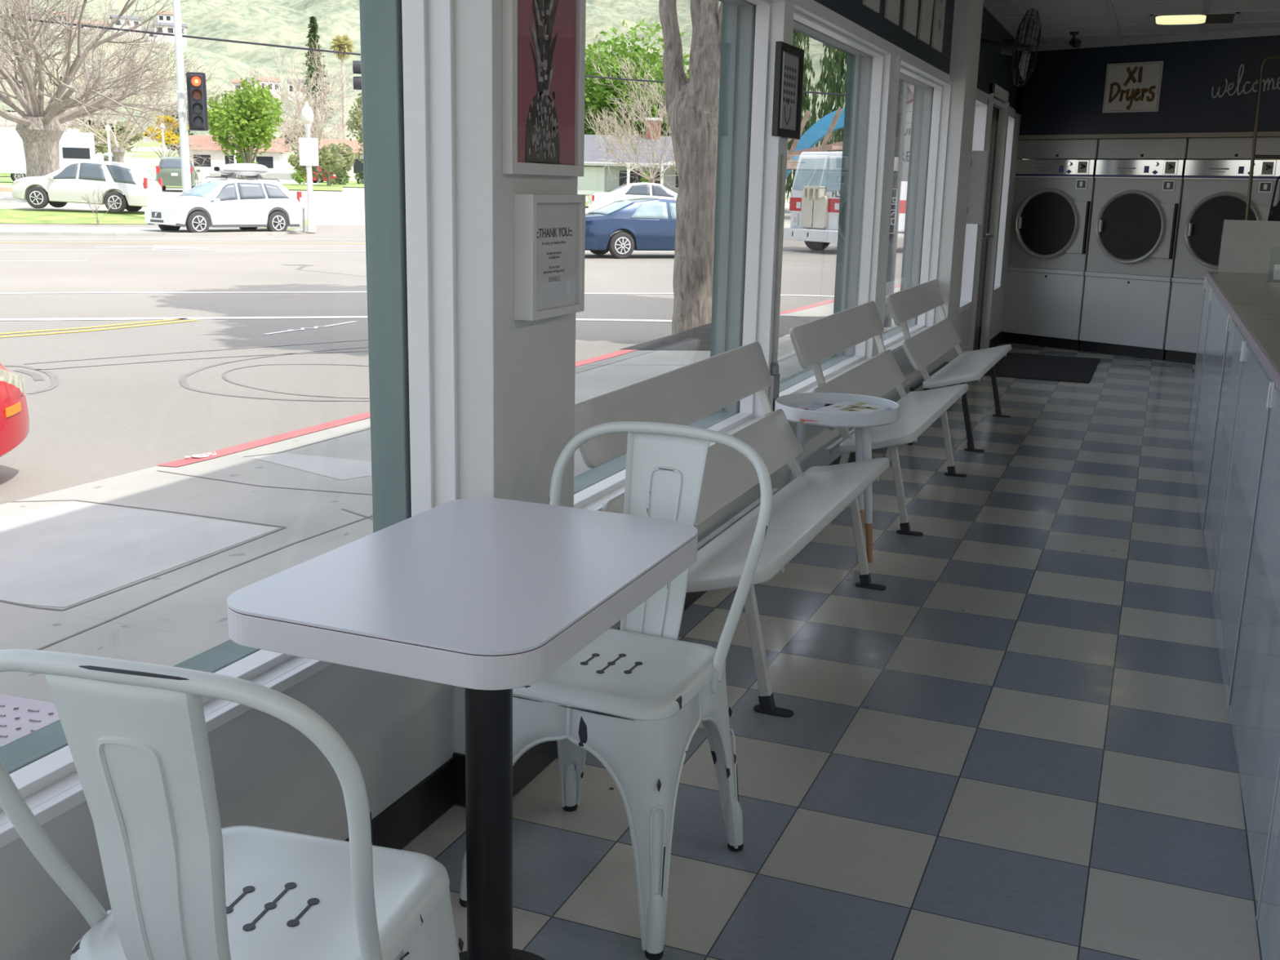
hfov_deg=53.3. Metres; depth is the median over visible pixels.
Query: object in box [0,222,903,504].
street
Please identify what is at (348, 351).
skid mark
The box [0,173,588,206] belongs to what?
lawns
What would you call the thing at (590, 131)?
leafy tree
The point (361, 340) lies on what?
skid mark
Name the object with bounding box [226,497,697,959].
cafe table
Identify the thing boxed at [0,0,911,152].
hills
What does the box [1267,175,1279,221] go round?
bag
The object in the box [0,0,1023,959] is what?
wall
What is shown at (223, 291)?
crosswalk line
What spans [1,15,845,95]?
overhead cable
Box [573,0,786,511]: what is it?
window
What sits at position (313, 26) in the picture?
conifer tree
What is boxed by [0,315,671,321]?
crosswalk line
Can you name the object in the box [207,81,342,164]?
bare tree
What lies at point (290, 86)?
house
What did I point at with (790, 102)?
print
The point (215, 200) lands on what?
mirror
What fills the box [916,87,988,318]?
window
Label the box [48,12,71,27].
house
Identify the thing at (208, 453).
lettering
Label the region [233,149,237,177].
street lamp
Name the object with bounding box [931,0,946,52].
card
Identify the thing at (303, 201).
sign
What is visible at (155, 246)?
turn arrow
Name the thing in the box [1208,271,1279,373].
countertop
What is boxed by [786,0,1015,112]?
trim
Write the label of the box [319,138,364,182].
house
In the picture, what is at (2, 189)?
wall
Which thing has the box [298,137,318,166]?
sign
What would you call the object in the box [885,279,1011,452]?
bench
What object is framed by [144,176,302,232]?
car
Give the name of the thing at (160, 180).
tail lamp
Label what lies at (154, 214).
grille
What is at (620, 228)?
car
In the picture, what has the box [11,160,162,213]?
car
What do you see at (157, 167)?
tail lamp
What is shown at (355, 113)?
leafy tree
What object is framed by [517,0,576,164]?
print
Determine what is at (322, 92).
bare tree
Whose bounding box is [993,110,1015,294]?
window
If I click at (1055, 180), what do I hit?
dryer
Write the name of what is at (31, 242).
centre line
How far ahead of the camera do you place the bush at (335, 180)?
99.54 m
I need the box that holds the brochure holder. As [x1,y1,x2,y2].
[1266,253,1279,282]
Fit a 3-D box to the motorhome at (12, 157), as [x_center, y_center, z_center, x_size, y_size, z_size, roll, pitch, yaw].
[-40.483,-19.835,77.168,8.220,3.470,2.444,-6,15,-27]
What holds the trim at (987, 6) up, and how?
attached to the wall at (398, 730)
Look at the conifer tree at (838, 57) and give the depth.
56.25 m
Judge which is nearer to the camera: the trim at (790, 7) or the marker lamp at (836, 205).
the trim at (790, 7)
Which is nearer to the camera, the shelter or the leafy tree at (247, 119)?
the shelter
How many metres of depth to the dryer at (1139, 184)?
10.69 m
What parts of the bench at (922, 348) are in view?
leg, leg, seat, foot plate, leg, foot plate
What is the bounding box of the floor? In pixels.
[401,342,1279,959]
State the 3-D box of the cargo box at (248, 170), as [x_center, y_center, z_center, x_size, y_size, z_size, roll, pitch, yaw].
[-12.646,-9.832,40.436,0.765,0.435,1.720,13,17,40]
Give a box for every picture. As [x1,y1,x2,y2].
[502,0,586,176]
[771,40,804,139]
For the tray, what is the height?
0.052 m
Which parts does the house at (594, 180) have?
garage door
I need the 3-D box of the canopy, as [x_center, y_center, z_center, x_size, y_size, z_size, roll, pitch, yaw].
[9.232,-12.820,53.130,7.000,5.150,0.500,6,14,21]
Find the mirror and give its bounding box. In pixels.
[213,198,219,203]
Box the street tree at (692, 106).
[658,0,722,334]
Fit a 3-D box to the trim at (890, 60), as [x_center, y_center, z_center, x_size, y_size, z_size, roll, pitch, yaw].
[1.141,-1.346,6.358,0.155,1.490,0.150,6,14,21]
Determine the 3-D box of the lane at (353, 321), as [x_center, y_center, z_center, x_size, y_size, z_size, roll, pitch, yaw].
[-3.758,-1.967,16.033,0.090,0.001,0.672,6,14,21]
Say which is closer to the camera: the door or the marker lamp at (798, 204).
the door
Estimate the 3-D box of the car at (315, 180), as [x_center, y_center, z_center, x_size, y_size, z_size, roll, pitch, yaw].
[-27.461,-26.030,108.585,4.404,1.380,2.040,11,16,36]
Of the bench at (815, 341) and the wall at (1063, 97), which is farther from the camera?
the wall at (1063, 97)
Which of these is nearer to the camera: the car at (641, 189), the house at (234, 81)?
the car at (641, 189)
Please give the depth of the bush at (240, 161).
103.93 m
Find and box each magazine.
[798,407,817,422]
[808,402,833,411]
[815,401,889,413]
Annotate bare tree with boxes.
[0,0,224,178]
[0,0,231,177]
[0,32,168,151]
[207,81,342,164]
[217,36,362,170]
[584,41,689,188]
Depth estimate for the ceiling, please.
9.19 m
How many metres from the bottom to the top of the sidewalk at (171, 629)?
0.445 m
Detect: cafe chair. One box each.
[0,648,463,959]
[459,421,772,959]
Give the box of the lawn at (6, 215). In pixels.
[0,208,316,229]
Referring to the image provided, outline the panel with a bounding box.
[966,151,987,224]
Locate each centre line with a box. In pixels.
[0,317,186,334]
[0,319,197,337]
[31,242,365,244]
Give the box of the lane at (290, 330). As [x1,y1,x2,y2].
[266,329,297,334]
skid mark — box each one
[4,365,58,393]
[14,369,44,380]
[23,339,367,364]
[39,351,363,369]
[179,346,369,400]
[222,364,369,398]
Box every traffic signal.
[176,71,208,130]
[352,60,361,89]
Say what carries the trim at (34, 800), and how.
attached to the wall at (398, 730)
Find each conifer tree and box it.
[295,16,333,126]
[785,30,818,201]
[807,43,848,151]
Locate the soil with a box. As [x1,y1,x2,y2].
[621,315,823,350]
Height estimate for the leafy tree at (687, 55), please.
11.084 m
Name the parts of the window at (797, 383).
casing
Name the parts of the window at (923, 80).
casing, frame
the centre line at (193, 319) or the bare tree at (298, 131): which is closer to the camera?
the centre line at (193, 319)
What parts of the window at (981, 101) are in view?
frame, frame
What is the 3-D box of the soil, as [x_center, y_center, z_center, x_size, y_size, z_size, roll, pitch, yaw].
[1.123,-1.718,14.286,1.300,0.183,3.900,6,14,21]
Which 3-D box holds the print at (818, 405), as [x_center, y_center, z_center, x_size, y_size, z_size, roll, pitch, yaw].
[0.726,-0.262,4.694,0.144,0.001,0.234,4,13,13]
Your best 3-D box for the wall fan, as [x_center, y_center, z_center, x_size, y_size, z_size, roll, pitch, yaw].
[2.495,-2.864,8.466,0.439,0.493,0.459,-10,17,-40]
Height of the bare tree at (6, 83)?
12.563 m
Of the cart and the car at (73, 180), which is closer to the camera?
the cart
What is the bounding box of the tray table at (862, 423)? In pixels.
[774,392,899,562]
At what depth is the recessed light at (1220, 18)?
9.16 m
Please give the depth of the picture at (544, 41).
2.59 m
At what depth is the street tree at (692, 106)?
14.13 m
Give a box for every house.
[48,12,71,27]
[73,20,111,32]
[109,14,142,39]
[143,26,154,40]
[151,22,187,46]
[156,11,173,22]
[188,135,284,174]
[192,134,291,172]
[231,79,247,91]
[246,77,257,92]
[257,75,280,99]
[286,78,306,102]
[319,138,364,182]
[577,117,678,195]
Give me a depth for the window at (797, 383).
6.20 m
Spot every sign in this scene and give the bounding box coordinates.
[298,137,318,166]
[901,83,914,181]
[1102,61,1164,112]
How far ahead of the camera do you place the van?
123.24 m
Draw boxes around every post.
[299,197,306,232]
[883,79,907,327]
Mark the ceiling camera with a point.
(1075, 42)
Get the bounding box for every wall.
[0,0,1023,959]
[0,186,11,191]
[208,173,297,180]
[1018,27,1279,139]
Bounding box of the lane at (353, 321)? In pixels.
[326,320,355,326]
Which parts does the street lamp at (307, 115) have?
globe, post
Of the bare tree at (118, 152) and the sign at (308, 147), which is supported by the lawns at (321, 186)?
the bare tree at (118, 152)
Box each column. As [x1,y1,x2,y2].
[359,0,577,754]
[915,0,983,389]
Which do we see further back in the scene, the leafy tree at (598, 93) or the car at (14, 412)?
the leafy tree at (598, 93)
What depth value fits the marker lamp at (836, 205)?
36.17 m
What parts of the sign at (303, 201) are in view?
post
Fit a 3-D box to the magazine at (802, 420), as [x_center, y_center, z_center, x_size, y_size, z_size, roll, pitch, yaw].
[0.651,-0.235,4.613,0.201,0.008,0.270,-1,13,-9]
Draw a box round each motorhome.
[0,127,26,181]
[59,129,95,168]
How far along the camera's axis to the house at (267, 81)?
716.71 m
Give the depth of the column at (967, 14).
7.82 m
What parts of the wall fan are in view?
arm, motor, blade, blade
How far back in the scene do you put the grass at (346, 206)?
60.18 m
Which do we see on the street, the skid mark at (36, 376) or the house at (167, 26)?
the skid mark at (36, 376)
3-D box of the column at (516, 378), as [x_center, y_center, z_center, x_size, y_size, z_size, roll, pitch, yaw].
[-0.346,-0.613,2.701,0.295,2.620,0.401,6,14,21]
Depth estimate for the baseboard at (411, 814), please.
2.71 m
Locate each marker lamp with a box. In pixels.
[795,201,801,208]
[834,203,839,209]
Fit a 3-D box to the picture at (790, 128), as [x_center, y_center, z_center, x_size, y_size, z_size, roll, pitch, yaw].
[0.529,-1.383,4.543,0.021,0.314,0.300,6,14,21]
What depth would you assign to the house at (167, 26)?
850.28 m
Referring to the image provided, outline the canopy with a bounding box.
[786,108,844,177]
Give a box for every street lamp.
[105,124,111,161]
[160,123,165,156]
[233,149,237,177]
[300,100,316,231]
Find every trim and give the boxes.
[0,327,928,826]
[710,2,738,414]
[738,1,794,412]
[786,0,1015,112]
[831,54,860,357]
[853,53,896,359]
[982,0,1026,44]
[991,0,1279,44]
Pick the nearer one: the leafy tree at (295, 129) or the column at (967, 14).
the column at (967, 14)
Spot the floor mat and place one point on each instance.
(1024, 366)
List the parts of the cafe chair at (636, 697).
leg, leg, seat, leg, pressed panel, leg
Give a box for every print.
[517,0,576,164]
[781,52,799,130]
[816,403,833,408]
[832,402,879,411]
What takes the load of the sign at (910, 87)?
attached to the sign post at (903, 87)
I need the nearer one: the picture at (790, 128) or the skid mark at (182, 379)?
the picture at (790, 128)
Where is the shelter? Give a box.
[786,107,843,169]
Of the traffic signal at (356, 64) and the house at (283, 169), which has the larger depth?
the house at (283, 169)
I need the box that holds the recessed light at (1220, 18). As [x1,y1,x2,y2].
[1150,12,1239,26]
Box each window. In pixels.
[0,0,458,848]
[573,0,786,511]
[778,9,884,396]
[877,54,951,354]
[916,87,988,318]
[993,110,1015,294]
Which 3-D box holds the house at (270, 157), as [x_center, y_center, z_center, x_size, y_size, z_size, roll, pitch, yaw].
[-46.247,-36.420,145.474,11.100,5.400,8.100,-2,13,-15]
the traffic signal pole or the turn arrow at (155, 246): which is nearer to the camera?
the turn arrow at (155, 246)
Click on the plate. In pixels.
(20, 717)
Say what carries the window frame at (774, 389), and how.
attached to the wall at (398, 730)
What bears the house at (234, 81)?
on the hills
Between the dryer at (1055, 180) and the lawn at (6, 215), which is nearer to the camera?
the dryer at (1055, 180)
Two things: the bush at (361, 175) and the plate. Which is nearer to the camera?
the plate
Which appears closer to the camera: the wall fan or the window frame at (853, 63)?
the window frame at (853, 63)
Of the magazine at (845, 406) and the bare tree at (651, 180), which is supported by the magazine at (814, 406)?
the magazine at (845, 406)
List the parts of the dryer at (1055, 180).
door handle, panel, rail, door, panel, control panel, panel, number plate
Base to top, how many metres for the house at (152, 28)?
18.100 m
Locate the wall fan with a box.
[980,8,1041,86]
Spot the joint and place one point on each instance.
(366, 517)
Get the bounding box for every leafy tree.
[80,120,143,154]
[142,115,189,158]
[161,106,194,155]
[207,76,284,179]
[279,120,324,169]
[287,140,356,186]
[346,92,363,163]
[584,17,689,136]
[584,86,604,134]
[657,53,689,134]
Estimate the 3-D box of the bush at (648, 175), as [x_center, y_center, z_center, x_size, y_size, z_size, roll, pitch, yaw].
[0.559,-16.601,72.264,1.803,1.749,1.818,-9,16,-36]
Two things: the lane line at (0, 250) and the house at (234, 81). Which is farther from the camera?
the house at (234, 81)
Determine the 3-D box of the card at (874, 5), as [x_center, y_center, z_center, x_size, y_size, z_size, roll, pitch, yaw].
[1.020,-2.289,5.545,0.011,0.452,0.295,6,14,21]
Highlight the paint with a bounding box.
[156,284,900,466]
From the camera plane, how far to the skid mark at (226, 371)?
11.19 m
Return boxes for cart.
[1231,55,1279,357]
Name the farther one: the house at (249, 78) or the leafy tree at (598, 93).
the house at (249, 78)
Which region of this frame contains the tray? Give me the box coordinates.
[774,392,899,427]
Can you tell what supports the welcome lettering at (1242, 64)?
attached to the wall at (1063, 97)
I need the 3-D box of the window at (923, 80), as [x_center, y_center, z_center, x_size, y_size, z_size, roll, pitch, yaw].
[1.454,-1.507,7.151,0.220,1.635,1.705,6,14,21]
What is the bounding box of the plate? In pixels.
[0,693,59,746]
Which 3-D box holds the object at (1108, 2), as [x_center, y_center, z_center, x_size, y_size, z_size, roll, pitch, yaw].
[3.360,-2.147,3.990,5.505,0.010,17.105,6,14,21]
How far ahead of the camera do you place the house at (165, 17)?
999.43 m
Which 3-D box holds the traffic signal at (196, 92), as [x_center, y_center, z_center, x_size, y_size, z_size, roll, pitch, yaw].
[-14.660,-12.398,41.712,0.920,1.840,0.440,-3,14,-18]
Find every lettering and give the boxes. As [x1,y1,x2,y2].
[184,451,216,457]
[1211,63,1279,98]
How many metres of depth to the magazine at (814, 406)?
4.76 m
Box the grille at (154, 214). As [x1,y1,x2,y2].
[151,211,161,217]
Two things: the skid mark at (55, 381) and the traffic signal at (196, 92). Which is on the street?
the skid mark at (55, 381)
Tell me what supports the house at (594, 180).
on the grass at (346, 206)
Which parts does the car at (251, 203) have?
roof rail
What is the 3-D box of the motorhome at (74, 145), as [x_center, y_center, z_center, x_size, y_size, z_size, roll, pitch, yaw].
[-38.505,-22.079,86.780,2.344,3.420,5.520,-5,14,-25]
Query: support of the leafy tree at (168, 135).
on the grass at (346, 206)
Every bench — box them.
[574,341,889,717]
[789,300,968,536]
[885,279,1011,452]
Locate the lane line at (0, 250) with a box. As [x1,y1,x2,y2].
[0,249,590,251]
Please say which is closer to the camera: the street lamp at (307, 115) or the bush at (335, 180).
the street lamp at (307, 115)
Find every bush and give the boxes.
[237,155,262,179]
[290,168,306,184]
[326,164,350,184]
[354,170,364,183]
[640,171,649,182]
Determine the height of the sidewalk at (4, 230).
0.100 m
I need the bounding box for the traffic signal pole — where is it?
[172,0,191,226]
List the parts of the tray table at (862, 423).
leg, leg, leg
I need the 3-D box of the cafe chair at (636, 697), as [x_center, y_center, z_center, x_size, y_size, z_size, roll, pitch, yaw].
[-0.045,0.354,2.444,0.476,0.864,0.499,7,14,23]
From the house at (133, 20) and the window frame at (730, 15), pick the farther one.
the house at (133, 20)
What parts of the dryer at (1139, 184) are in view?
door handle, panel, rail, door, panel, control panel, panel, number plate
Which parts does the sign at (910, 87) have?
text panel, strip panel, symbol panel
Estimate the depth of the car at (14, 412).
7.30 m
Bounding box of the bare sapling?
[81,184,123,225]
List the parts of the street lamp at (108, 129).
globe, post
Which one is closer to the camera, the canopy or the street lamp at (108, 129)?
the canopy
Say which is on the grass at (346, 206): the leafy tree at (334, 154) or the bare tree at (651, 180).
the bare tree at (651, 180)
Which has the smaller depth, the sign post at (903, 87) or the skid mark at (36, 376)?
the skid mark at (36, 376)
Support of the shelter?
on the grass at (346, 206)
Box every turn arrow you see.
[94,246,149,247]
[151,244,198,248]
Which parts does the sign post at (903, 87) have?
button plate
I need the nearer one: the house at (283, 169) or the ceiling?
the ceiling
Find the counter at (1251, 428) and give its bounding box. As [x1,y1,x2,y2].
[1187,271,1279,919]
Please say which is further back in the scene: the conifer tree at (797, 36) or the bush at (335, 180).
the bush at (335, 180)
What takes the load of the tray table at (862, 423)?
on the floor
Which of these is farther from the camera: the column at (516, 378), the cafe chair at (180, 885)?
the column at (516, 378)
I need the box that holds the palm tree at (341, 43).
[328,34,355,139]
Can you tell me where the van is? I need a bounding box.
[102,152,127,163]
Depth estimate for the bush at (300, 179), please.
98.56 m
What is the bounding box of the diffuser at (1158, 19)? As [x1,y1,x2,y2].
[1153,13,1235,24]
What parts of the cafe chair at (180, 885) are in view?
pressed panel, seat, leg, leg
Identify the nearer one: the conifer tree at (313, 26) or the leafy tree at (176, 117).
the leafy tree at (176, 117)
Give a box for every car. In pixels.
[0,362,29,457]
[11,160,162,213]
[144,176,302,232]
[155,156,199,190]
[295,166,339,182]
[584,197,676,258]
[588,182,677,212]
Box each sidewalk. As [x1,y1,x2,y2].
[0,226,306,235]
[0,286,900,702]
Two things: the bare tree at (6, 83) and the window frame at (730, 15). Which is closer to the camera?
the window frame at (730, 15)
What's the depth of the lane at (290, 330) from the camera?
15.04 m
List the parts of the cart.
cross rail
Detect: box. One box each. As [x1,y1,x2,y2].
[213,163,267,177]
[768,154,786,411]
[1217,219,1279,274]
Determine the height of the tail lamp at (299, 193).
0.400 m
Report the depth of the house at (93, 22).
873.21 m
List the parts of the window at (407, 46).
casing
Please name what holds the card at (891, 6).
attached to the wall at (398, 730)
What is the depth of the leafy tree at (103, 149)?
171.32 m
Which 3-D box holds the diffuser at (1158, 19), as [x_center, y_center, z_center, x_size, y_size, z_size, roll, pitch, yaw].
[3.997,-3.330,9.198,0.530,0.010,0.545,6,14,21]
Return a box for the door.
[968,82,1010,351]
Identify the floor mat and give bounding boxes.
[983,352,1099,382]
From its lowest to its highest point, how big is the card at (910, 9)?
0.452 m
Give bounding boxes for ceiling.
[986,0,1279,44]
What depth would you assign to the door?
10.30 m
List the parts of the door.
glass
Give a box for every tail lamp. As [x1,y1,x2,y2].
[143,177,147,188]
[155,165,159,173]
[158,177,162,187]
[296,191,302,201]
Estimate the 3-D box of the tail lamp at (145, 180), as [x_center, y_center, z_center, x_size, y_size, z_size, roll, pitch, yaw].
[-17.586,-10.566,45.340,0.084,0.360,0.172,3,13,-3]
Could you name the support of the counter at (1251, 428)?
on the floor
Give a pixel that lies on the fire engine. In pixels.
(815, 199)
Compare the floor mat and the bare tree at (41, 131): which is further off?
the bare tree at (41, 131)
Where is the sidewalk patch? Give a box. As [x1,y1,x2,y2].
[0,453,371,607]
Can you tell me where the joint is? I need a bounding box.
[0,350,795,649]
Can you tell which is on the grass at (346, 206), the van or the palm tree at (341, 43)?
the palm tree at (341, 43)
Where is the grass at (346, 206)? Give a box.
[0,141,904,237]
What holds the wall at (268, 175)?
on the grass at (346, 206)
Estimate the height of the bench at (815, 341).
0.811 m
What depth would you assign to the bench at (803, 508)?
3.73 m
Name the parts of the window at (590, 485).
casing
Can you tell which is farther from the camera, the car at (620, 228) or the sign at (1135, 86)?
the car at (620, 228)
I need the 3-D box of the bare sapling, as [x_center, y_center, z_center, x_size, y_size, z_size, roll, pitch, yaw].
[-17.639,-8.874,41.925,0.900,1.767,1.444,6,14,21]
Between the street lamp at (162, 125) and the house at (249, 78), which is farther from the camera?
the house at (249, 78)
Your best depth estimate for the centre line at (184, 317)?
15.09 m
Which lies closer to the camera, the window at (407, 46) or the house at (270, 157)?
the window at (407, 46)
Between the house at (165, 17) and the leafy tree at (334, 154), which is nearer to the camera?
the leafy tree at (334, 154)
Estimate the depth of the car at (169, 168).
66.53 m
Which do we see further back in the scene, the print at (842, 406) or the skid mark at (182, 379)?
the skid mark at (182, 379)
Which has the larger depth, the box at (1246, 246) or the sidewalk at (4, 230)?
the sidewalk at (4, 230)
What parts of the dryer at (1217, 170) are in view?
door handle, rail, panel, door, panel, control panel, panel, number plate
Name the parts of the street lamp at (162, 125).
post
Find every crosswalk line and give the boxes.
[0,291,834,296]
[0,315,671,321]
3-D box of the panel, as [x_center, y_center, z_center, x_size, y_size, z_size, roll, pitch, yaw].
[2.125,-1.887,8.220,0.188,0.460,0.044,6,14,21]
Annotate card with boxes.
[862,0,879,13]
[884,0,900,25]
[902,0,918,36]
[917,0,933,44]
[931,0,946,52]
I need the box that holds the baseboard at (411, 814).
[345,330,1003,849]
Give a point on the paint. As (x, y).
(243, 446)
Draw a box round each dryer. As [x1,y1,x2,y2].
[1002,138,1099,351]
[1079,137,1189,360]
[1164,137,1279,368]
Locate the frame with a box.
[514,193,585,320]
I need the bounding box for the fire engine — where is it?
[782,145,907,250]
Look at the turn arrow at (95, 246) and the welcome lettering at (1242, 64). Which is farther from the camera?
the turn arrow at (95, 246)
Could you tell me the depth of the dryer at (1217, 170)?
10.23 m
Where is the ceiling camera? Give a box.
[1068,31,1081,48]
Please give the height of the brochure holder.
0.178 m
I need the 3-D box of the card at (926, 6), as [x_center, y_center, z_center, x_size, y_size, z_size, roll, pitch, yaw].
[1.529,-2.559,6.763,0.011,0.452,0.383,6,14,21]

